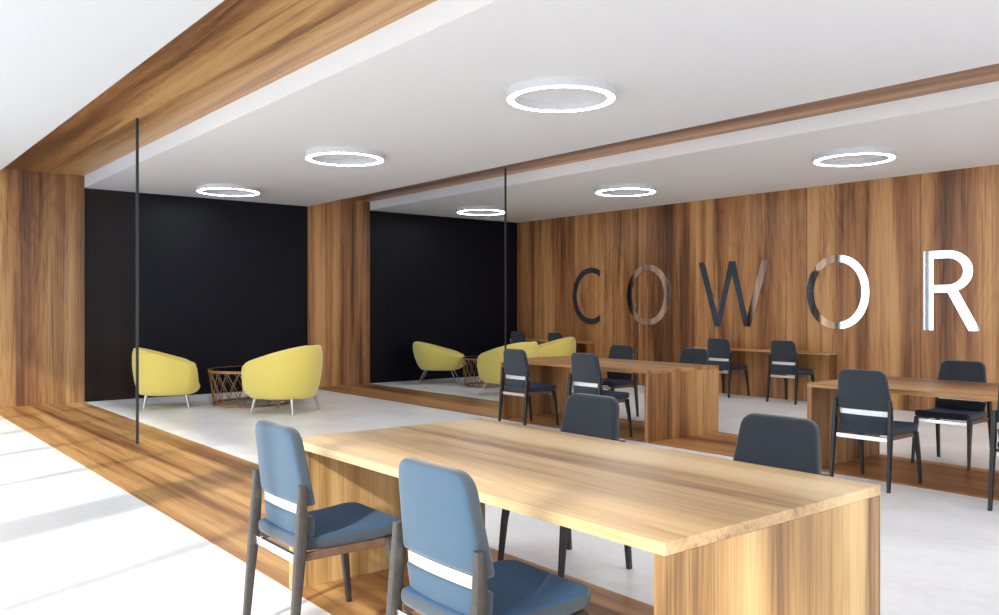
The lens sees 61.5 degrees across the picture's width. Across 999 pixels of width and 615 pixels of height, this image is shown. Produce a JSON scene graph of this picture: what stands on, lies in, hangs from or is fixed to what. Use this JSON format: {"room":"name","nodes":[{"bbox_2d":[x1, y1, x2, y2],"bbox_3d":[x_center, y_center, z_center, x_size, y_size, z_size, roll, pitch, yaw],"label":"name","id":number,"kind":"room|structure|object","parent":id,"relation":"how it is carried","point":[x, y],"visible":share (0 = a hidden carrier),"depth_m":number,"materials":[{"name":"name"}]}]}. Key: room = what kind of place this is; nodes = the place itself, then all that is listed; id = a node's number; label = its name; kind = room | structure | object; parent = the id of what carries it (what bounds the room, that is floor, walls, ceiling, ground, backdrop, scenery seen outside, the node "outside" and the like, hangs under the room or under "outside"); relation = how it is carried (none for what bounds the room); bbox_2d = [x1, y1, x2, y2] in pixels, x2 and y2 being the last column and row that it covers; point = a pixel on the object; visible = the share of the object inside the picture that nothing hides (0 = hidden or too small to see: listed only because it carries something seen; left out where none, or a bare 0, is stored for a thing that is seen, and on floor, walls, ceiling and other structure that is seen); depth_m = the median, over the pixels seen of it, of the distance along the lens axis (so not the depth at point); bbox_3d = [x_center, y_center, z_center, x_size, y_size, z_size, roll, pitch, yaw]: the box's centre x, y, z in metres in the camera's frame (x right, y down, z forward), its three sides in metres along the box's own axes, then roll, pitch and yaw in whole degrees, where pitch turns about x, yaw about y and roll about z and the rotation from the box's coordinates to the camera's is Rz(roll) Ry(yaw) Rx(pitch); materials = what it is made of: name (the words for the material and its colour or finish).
{"room":"open-plan office","nodes":[
{"label":"open-plan office","id":0,"kind":"room"},
{"bbox_2d":[0,0,223,169],"bbox_3d":[-3.676,-2.060,4.705,3.410,0.580,15.740,0,0,-39],"label":"ceiling","id":1,"kind":"structure","parent":0,"point":[57,56],"depth_m":5.73,"materials":[{"name":"paint"}]},
{"bbox_2d":[53,151,516,401],"bbox_3d":[-3.347,-0.475,14.906,9.940,3.750,0.300,0,0,-39],"label":"wall","id":2,"kind":"structure","parent":0,"point":[223,283],"depth_m":14.04,"materials":[{"name":"black paint"}]},
{"bbox_2d":[0,169,84,407],"bbox_3d":[-6.616,-0.272,12.014,1.220,3.336,0.080,0,0,-39],"label":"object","id":3,"kind":"structure","parent":2,"relation":"attached to","point":[42,214],"depth_m":12.02,"materials":[{"name":"brown wood"}]},
{"bbox_2d":[308,199,369,386],"bbox_3d":[-2.870,-0.272,15.048,1.200,3.336,0.080,0,0,-39],"label":"trim","id":4,"kind":"structure","parent":2,"relation":"attached to","point":[339,230],"depth_m":15.02,"materials":[{"name":"brown wood"}]},
{"bbox_2d":[0,376,998,614],"bbox_3d":[0.186,1.525,7.833,13.350,0.250,15.740,0,0,-39],"label":"floor","id":5,"kind":"structure","parent":0,"point":[73,541],"depth_m":5.24,"materials":[{"name":"white concrete"}]},
{"bbox_2d":[136,118,138,443],"bbox_3d":[-5.108,-0.272,10.327,0.026,3.336,4.439,0,0,-39],"label":"glass wall","id":6,"kind":"structure","parent":5,"relation":"on","point":[137,119],"depth_m":8.60,"materials":[{"name":"metal"}]},
{"bbox_2d":[3,0,436,175],"bbox_3d":[-1.782,-2.145,6.046,1.220,0.410,15.440,0,0,-39],"label":"ceiling beam","id":7,"kind":"structure","parent":6,"relation":"attached to","point":[238,48],"depth_m":6.84,"materials":[{"name":"brown wood"}]},
{"bbox_2d":[0,402,653,614],"bbox_3d":[-1.845,1.408,6.123,1.220,0.024,15.240,0,0,-39],"label":"floor","id":8,"kind":"structure","parent":6,"relation":"attached to","point":[206,490],"depth_m":6.65,"materials":[{"name":"brown wood"}]},
{"bbox_2d":[243,420,400,614],"bbox_3d":[-0.760,0.943,3.646,0.552,0.915,0.498,0,0,-39],"label":"chair","id":9,"kind":"object","parent":8,"relation":"on","point":[283,474],"visible":1,"depth_m":3.51,"materials":[{"name":"blue fabric"}]},
{"bbox_2d":[386,458,590,614],"bbox_3d":[-0.032,0.943,2.747,0.552,0.915,0.498,0,0,-39],"label":"chair","id":10,"kind":"object","parent":8,"relation":"on","point":[452,571],"visible":1,"depth_m":2.62,"materials":[{"name":"fabric"}]},
{"bbox_2d":[498,393,631,577],"bbox_3d":[0.347,0.943,4.515,0.552,0.915,0.498,0,0,-39],"label":"chair","id":11,"kind":"object","parent":8,"relation":"on","point":[592,415],"visible":0.26,"depth_m":4.55,"materials":[{"name":"fabric"}]},
{"bbox_2d":[289,418,879,614],"bbox_3d":[0.174,1.023,3.622,1.210,0.746,2.390,0,0,-39],"label":"meeting table","id":12,"kind":"object","parent":8,"relation":"on","point":[724,536],"visible":0.7,"depth_m":2.98,"materials":[{"name":"brown wood"}]},
{"bbox_2d":[733,413,828,475],"bbox_3d":[1.080,0.943,3.609,0.552,0.915,0.498,0,0,-39],"label":"chair","id":13,"kind":"object","parent":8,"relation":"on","point":[784,442],"visible":0.15,"depth_m":3.71,"materials":[{"name":"fabric"}]},
{"bbox_2d":[132,348,199,409],"bbox_3d":[-4.700,0.983,11.841,0.895,0.840,0.866,0,0,-21],"label":"tub chair","id":14,"kind":"object","parent":5,"relation":"on","point":[160,374],"visible":0.99,"depth_m":11.49,"materials":[{"name":"yellow fabric"}]},
{"bbox_2d":[208,366,289,407],"bbox_3d":[-3.603,1.145,12.266,1.250,0.510,1.250,0,0,-39],"label":"coffee table","id":15,"kind":"object","parent":5,"relation":"on","point":[230,369],"visible":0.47,"depth_m":11.90,"materials":[{"name":"orange metal"}]},
{"bbox_2d":[241,345,322,415],"bbox_3d":[-2.876,0.951,11.273,0.987,0.904,0.956,0,0,20],"label":"tub chair","id":16,"kind":"object","parent":5,"relation":"on","point":[290,374],"visible":1,"depth_m":10.89,"materials":[{"name":"fabric"}]},
{"bbox_2d":[413,341,464,384],"bbox_3d":[-1.120,1.020,15.603,0.984,0.767,0.924,0,0,1],"label":"tub chair","id":17,"kind":"object","parent":5,"relation":"on","point":[427,356],"visible":0.96,"depth_m":15.24,"materials":[{"name":"yellow fabric"}]},
{"bbox_2d":[462,356,499,387],"bbox_3d":[-0.223,1.145,15.004,0.900,0.510,0.900,0,0,-45],"label":"coffee table","id":18,"kind":"object","parent":5,"relation":"on","point":[472,358],"visible":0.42,"depth_m":14.79,"materials":[{"name":"brown wood"}]},
{"bbox_2d":[504,168,506,348],"bbox_3d":[-1.308,-0.272,13.404,0.022,3.336,4.439,0,0,-39],"label":"glass wall","id":19,"kind":"structure","parent":5,"relation":"on","point":[505,169],"depth_m":11.69,"materials":[{"name":"metal"}]},
{"bbox_2d":[318,384,998,500],"bbox_3d":[1.900,1.408,9.157,1.200,0.024,15.240,0,0,-39],"label":"trim","id":20,"kind":"structure","parent":19,"relation":"attached to","point":[951,478],"depth_m":8.43,"materials":[{"name":"brown wood"}]},
{"bbox_2d":[498,349,558,425],"bbox_3d":[0.344,0.943,9.949,0.552,0.915,0.498,0,0,-39],"label":"chair","id":21,"kind":"object","parent":20,"relation":"on","point":[515,360],"visible":1,"depth_m":9.82,"materials":[{"name":"metal"}]},
{"bbox_2d":[567,353,631,436],"bbox_3d":[1.071,0.943,9.052,0.552,0.915,0.498,0,0,-39],"label":"chair","id":22,"kind":"object","parent":20,"relation":"on","point":[585,367],"visible":0.69,"depth_m":8.93,"materials":[{"name":"metal"}]},
{"bbox_2d":[499,356,718,442],"bbox_3d":[1.230,1.023,9.985,1.200,0.746,2.430,0,0,-39],"label":"meeting table","id":23,"kind":"object","parent":20,"relation":"on","point":[682,399],"visible":0.9,"depth_m":9.22,"materials":[{"name":"brown wood"}]},
{"bbox_2d":[585,344,638,416],"bbox_3d":[1.424,0.943,10.779,0.552,0.915,0.498,0,0,-39],"label":"chair","id":24,"kind":"object","parent":20,"relation":"on","point":[614,379],"visible":0.72,"depth_m":10.76,"materials":[{"name":"metal"}]},
{"bbox_2d":[829,369,922,492],"bbox_3d":[2.994,0.943,6.678,0.552,0.915,0.498,0,0,-39],"label":"chair","id":25,"kind":"object","parent":20,"relation":"on","point":[866,390],"visible":0.99,"depth_m":6.54,"materials":[{"name":"metal"}]},
{"bbox_2d":[807,376,998,466],"bbox_3d":[3.880,1.023,6.713,1.200,0.746,2.390,0,0,-39],"label":"meeting table","id":26,"kind":"object","parent":20,"relation":"on","point":[820,394],"visible":0.46,"depth_m":7.27,"materials":[{"name":"brown wood"}]},
{"bbox_2d":[911,360,991,470],"bbox_3d":[4.061,0.943,7.523,0.552,0.915,0.498,0,0,-39],"label":"chair","id":27,"kind":"object","parent":20,"relation":"on","point":[973,412],"visible":0.81,"depth_m":7.53,"materials":[{"name":"metal"}]},
{"bbox_2d":[987,386,998,510],"bbox_3d":[3.730,0.943,5.768,0.552,0.915,0.498,0,0,-39],"label":"chair","id":28,"kind":"object","parent":20,"relation":"on","point":[994,452],"visible":1,"depth_m":5.79,"materials":[{"name":"metal"}]},
{"bbox_2d":[345,63,998,201],"bbox_3d":[1.963,-2.145,9.079,1.200,0.410,15.440,0,0,-39],"label":"trim","id":29,"kind":"structure","parent":19,"relation":"attached to","point":[990,73],"depth_m":8.94,"materials":[{"name":"brown wood"}]},
{"bbox_2d":[477,341,538,393],"bbox_3d":[0.172,0.973,13.548,0.927,0.862,0.897,0,0,41],"label":"tub chair","id":30,"kind":"object","parent":5,"relation":"on","point":[488,364],"visible":0.49,"depth_m":13.24,"materials":[{"name":"yellow fabric"}]},
{"bbox_2d":[510,331,525,343],"bbox_3d":[0.532,0.943,17.121,0.552,0.915,0.498,0,0,-39],"label":"chair","id":31,"kind":"object","parent":5,"relation":"on","point":[516,337],"visible":0.16,"depth_m":16.96,"materials":[{"name":"metal"}]},
{"bbox_2d":[510,338,594,353],"bbox_3d":[1.012,1.025,16.770,0.213,0.750,2.270,0,0,-39],"label":"desk","id":32,"kind":"object","parent":5,"relation":"on","point":[589,346],"visible":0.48,"depth_m":15.93,"materials":[{"name":"brown wood"}]},
{"bbox_2d":[548,333,562,341],"bbox_3d":[1.231,0.943,16.259,0.552,0.915,0.498,0,0,-39],"label":"chair","id":33,"kind":"object","parent":5,"relation":"on","point":[551,336],"visible":0.14,"depth_m":16.09,"materials":[{"name":"fabric"}]},
{"bbox_2d":[538,337,575,384],"bbox_3d":[0.940,0.973,15.380,0.927,0.862,0.897,0,0,-5],"label":"tub chair","id":34,"kind":"object","parent":5,"relation":"on","point":[566,346],"visible":0.25,"depth_m":14.99,"materials":[{"name":"fabric"}]},
{"bbox_2d":[679,348,708,364],"bbox_3d":[2.161,0.943,9.870,0.552,0.915,0.498,0,0,-39],"label":"chair","id":35,"kind":"object","parent":5,"relation":"on","point":[688,355],"visible":0.12,"depth_m":9.97,"materials":[{"name":"metal"}]},
{"bbox_2d":[708,338,748,397],"bbox_3d":[3.603,0.943,13.329,0.552,0.915,0.498,0,0,-39],"label":"chair","id":36,"kind":"object","parent":5,"relation":"on","point":[718,348],"visible":0.86,"depth_m":13.16,"materials":[{"name":"metal"}]},
{"bbox_2d":[694,346,836,379],"bbox_3d":[4.052,1.025,13.017,0.213,0.750,2.390,0,0,-39],"label":"desk","id":37,"kind":"object","parent":5,"relation":"on","point":[831,356],"visible":0.42,"depth_m":12.13,"materials":[{"name":"brown wood"}]},
{"bbox_2d":[766,340,814,404],"bbox_3d":[4.324,0.943,12.439,0.552,0.915,0.498,0,0,-39],"label":"chair","id":38,"kind":"object","parent":5,"relation":"on","point":[784,352],"visible":1,"depth_m":12.30,"materials":[{"name":"metal"}]},
{"bbox_2d":[84,0,998,205],"bbox_3d":[0.094,-2.060,7.566,3.610,0.580,15.440,0,0,-39],"label":"ceiling","id":39,"kind":"structure","parent":0,"point":[425,90],"depth_m":6.48,"materials":[{"name":"white paint"}]},
{"bbox_2d":[196,184,259,195],"bbox_3d":[-4.018,-1.738,12.445,0.904,0.064,0.904,0,0,-39],"label":"ceiling light","id":40,"kind":"object","parent":39,"relation":"attached to","point":[204,188],"visible":1,"depth_m":12.27,"materials":[{"name":"paint"}]},
{"bbox_2d":[197,188,258,195],"bbox_3d":[-4.018,-1.707,12.445,0.879,0.002,0.879,0,0,-27],"label":"diffuser","id":41,"kind":"object","parent":40,"relation":"attached to","point":[254,191],"depth_m":12.65,"materials":[{"name":"white plastic"}]},
{"bbox_2d":[305,147,383,165],"bbox_3d":[-1.784,-1.738,9.686,0.904,0.064,0.904,0,0,-39],"label":"ceiling light","id":42,"kind":"object","parent":39,"relation":"attached to","point":[311,154],"visible":1,"depth_m":9.51,"materials":[{"name":"paint"}]},
{"bbox_2d":[306,153,382,165],"bbox_3d":[-1.784,-1.707,9.686,0.879,0.002,0.879,0,0,38],"label":"diffuser","id":43,"kind":"object","parent":42,"relation":"attached to","point":[310,157],"depth_m":9.87,"materials":[{"name":"white plastic"}]},
{"bbox_2d":[506,77,615,111],"bbox_3d":[0.504,-1.738,6.894,0.904,0.064,0.904,0,0,-39],"label":"ceiling light","id":44,"kind":"object","parent":39,"relation":"attached to","point":[513,92],"visible":1,"depth_m":6.72,"materials":[{"name":"paint"}]},
{"bbox_2d":[370,81,998,222],"bbox_3d":[3.832,-2.070,10.593,3.610,0.560,15.440,0,0,-39],"label":"ceiling","id":45,"kind":"structure","parent":0,"point":[954,129],"depth_m":10.58,"materials":[{"name":"paint"}]},
{"bbox_2d":[457,206,503,214],"bbox_3d":[-0.324,-1.758,15.257,0.904,0.064,0.904,0,0,-39],"label":"ceiling light","id":46,"kind":"object","parent":45,"relation":"attached to","point":[462,210],"visible":0.91,"depth_m":15.04,"materials":[{"name":"paint"}]},
{"bbox_2d":[457,210,503,214],"bbox_3d":[-0.324,-1.727,15.257,0.879,0.002,0.879,0,0,-22],"label":"diffuser","id":47,"kind":"object","parent":46,"relation":"attached to","point":[495,212],"depth_m":15.56,"materials":[{"name":"white plastic"}]},
{"bbox_2d":[595,184,655,195],"bbox_3d":[1.892,-1.758,12.599,0.904,0.064,0.904,0,0,-39],"label":"ceiling light","id":48,"kind":"object","parent":45,"relation":"attached to","point":[646,189],"visible":1,"depth_m":12.39,"materials":[{"name":"paint"}]},
{"bbox_2d":[596,188,654,195],"bbox_3d":[1.892,-1.727,12.599,0.879,0.002,0.879,0,0,33],"label":"diffuser","id":49,"kind":"object","parent":48,"relation":"attached to","point":[600,191],"depth_m":12.82,"materials":[{"name":"white plastic"}]},
{"bbox_2d":[813,147,895,166],"bbox_3d":[4.155,-1.758,9.838,0.904,0.064,0.904,0,0,-39],"label":"ceiling light","id":50,"kind":"object","parent":45,"relation":"attached to","point":[889,154],"visible":1,"depth_m":9.72,"materials":[{"name":"paint"}]},
{"bbox_2d":[814,153,894,166],"bbox_3d":[4.155,-1.727,9.838,0.879,0.002,0.879,0,0,38],"label":"diffuser","id":51,"kind":"object","parent":50,"relation":"attached to","point":[818,160],"depth_m":9.94,"materials":[{"name":"white plastic"}]},
{"bbox_2d":[517,164,998,417],"bbox_3d":[5.351,-0.475,11.823,0.300,3.750,15.440,0,0,-39],"label":"wall","id":52,"kind":"structure","parent":0,"point":[887,225],"depth_m":12.71,"materials":[{"name":"brown wood"}]},
{"bbox_2d":[573,268,600,323],"bbox_3d":[1.674,-0.223,16.097,0.034,1.069,0.740,0,0,-39],"label":"letter","id":53,"kind":"object","parent":52,"relation":"attached to","point":[597,271],"depth_m":16.19,"materials":[{"name":"metal"}]},
{"bbox_2d":[627,265,669,324],"bbox_3d":[2.640,-0.223,14.904,0.034,1.069,0.970,0,0,-39],"label":"letter","id":54,"kind":"object","parent":52,"relation":"attached to","point":[657,270],"depth_m":14.86,"materials":[{"name":"metal"}]},
{"bbox_2d":[699,259,769,326],"bbox_3d":[3.761,-0.223,13.521,0.034,1.045,1.330,0,0,-39],"label":"letter","id":55,"kind":"object","parent":52,"relation":"attached to","point":[732,270],"depth_m":13.47,"materials":[{"name":"metal"}]},
{"bbox_2d":[807,255,869,328],"bbox_3d":[4.889,-0.223,12.128,0.034,1.069,0.955,0,0,-39],"label":"letter","id":56,"kind":"object","parent":52,"relation":"attached to","point":[864,280],"depth_m":12.08,"materials":[{"name":"metal"}]},
{"bbox_2d":[924,250,980,330],"bbox_3d":[5.880,-0.223,10.904,0.034,1.045,0.705,0,0,-39],"label":"letter","id":57,"kind":"object","parent":52,"relation":"attached to","point":[930,288],"depth_m":10.91,"materials":[{"name":"metal"}]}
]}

